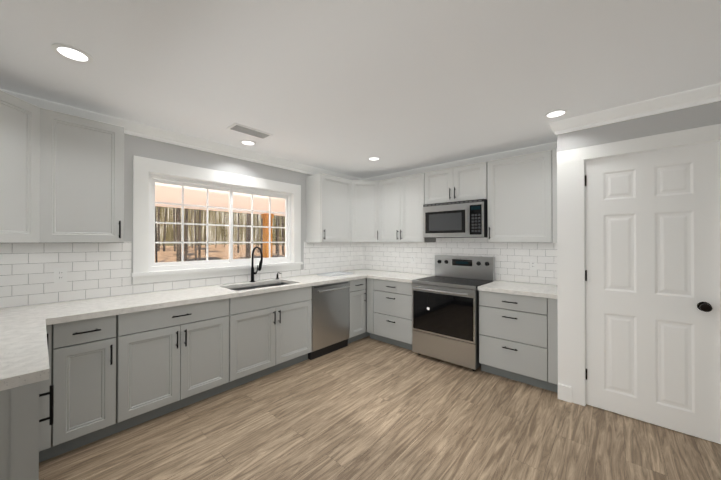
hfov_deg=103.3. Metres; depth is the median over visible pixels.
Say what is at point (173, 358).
base cabinet
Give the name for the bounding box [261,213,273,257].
porch post
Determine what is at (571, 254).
door frame
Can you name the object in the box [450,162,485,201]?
upper cabinet
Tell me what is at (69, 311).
countertop
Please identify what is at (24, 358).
countertop
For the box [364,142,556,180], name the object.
crown molding
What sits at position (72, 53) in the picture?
recessed light
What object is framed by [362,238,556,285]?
wall
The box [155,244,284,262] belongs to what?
ground
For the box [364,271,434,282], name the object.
countertop
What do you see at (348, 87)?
ceiling
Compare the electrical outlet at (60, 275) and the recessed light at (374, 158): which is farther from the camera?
the recessed light at (374, 158)
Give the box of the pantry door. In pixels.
[585,142,720,443]
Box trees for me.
[155,206,283,262]
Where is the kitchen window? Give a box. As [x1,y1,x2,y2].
[131,156,302,283]
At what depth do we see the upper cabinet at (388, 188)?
4.14 m
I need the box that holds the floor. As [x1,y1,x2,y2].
[39,335,720,479]
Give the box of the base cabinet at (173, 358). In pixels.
[119,297,234,431]
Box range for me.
[412,255,494,370]
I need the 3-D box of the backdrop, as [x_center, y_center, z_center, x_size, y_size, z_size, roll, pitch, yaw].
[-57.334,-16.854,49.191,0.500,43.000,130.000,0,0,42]
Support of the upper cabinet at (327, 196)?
attached to the wall at (98, 270)
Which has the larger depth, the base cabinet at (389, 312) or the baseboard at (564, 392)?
the base cabinet at (389, 312)
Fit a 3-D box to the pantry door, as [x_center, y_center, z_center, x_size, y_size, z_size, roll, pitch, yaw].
[2.159,0.357,2.161,0.720,2.055,0.110,0,0,42]
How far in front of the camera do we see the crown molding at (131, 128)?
2.80 m
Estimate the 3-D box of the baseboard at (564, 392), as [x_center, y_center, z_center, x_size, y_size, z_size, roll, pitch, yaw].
[2.771,1.325,1.606,2.749,0.130,0.034,0,0,42]
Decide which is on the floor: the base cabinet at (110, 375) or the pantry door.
the base cabinet at (110, 375)
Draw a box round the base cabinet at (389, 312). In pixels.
[367,278,412,349]
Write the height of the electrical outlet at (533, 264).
0.114 m
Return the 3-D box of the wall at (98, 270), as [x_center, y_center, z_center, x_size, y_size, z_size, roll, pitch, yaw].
[-1.447,0.179,3.331,0.158,2.440,4.600,0,0,42]
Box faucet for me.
[250,246,262,281]
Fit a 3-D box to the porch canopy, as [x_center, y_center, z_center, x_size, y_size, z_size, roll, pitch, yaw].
[-2.549,-0.806,4.180,2.590,0.420,8.500,0,0,42]
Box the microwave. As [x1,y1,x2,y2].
[423,199,487,237]
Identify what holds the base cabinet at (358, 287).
on the floor
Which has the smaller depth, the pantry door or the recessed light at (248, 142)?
the pantry door
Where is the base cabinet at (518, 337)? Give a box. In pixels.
[479,291,557,392]
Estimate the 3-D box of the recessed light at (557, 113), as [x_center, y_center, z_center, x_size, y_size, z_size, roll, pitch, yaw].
[1.616,-1.043,2.359,0.170,0.006,0.170,0,0,42]
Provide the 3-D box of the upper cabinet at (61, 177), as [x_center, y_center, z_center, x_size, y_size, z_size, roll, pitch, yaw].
[-2.228,-0.438,1.865,0.638,0.920,1.064,0,0,42]
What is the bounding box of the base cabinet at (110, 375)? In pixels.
[39,315,118,462]
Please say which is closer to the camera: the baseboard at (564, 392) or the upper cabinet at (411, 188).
the baseboard at (564, 392)
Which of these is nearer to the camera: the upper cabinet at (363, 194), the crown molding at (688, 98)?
the crown molding at (688, 98)
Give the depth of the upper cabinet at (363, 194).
4.23 m
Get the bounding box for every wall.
[0,133,361,308]
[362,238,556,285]
[557,101,720,151]
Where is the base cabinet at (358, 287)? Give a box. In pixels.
[348,278,366,343]
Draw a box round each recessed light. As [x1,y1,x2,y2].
[51,43,93,63]
[240,140,256,145]
[367,157,380,160]
[544,109,567,118]
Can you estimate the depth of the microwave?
3.38 m
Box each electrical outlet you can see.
[54,268,66,282]
[530,260,536,269]
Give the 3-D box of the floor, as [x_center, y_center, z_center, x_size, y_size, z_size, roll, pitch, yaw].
[0.701,1.439,1.419,5.900,0.100,4.600,0,0,42]
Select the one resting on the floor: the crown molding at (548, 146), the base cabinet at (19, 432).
the base cabinet at (19, 432)
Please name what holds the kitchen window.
in the wall at (98, 270)
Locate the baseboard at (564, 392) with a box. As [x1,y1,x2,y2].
[558,384,571,402]
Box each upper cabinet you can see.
[0,90,123,242]
[306,173,349,241]
[350,180,377,241]
[378,177,397,241]
[398,172,435,241]
[426,168,449,203]
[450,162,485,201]
[486,149,556,242]
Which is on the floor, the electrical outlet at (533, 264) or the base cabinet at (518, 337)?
the base cabinet at (518, 337)
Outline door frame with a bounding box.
[557,124,720,405]
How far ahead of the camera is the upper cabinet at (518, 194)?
2.99 m
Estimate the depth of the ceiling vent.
2.71 m
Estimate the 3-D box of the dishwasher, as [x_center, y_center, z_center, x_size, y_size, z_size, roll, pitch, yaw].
[-0.549,0.968,3.710,0.653,0.866,0.618,0,0,42]
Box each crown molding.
[0,89,363,180]
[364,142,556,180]
[549,83,720,136]
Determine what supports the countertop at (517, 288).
on the base cabinet at (518, 337)
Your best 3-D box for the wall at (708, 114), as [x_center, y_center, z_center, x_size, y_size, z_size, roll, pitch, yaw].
[2.988,0.171,1.857,2.750,2.440,0.620,0,0,42]
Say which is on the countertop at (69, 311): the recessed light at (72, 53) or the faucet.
the faucet
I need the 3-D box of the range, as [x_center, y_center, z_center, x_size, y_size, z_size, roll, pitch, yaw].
[1.105,0.802,3.437,0.760,1.195,0.725,0,0,42]
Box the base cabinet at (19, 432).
[0,333,53,479]
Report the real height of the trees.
18.518 m
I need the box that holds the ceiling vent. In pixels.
[227,123,272,138]
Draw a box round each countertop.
[0,269,387,323]
[0,313,55,390]
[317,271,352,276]
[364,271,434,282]
[478,281,556,298]
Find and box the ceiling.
[0,0,720,178]
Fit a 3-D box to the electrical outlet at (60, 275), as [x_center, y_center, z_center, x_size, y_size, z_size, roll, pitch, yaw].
[-2.327,0.273,2.213,0.008,0.114,0.070,0,0,42]
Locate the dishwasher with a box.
[308,281,349,359]
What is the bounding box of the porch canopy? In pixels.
[155,183,284,215]
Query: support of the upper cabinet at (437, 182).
attached to the wall at (512, 262)
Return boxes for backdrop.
[156,206,284,245]

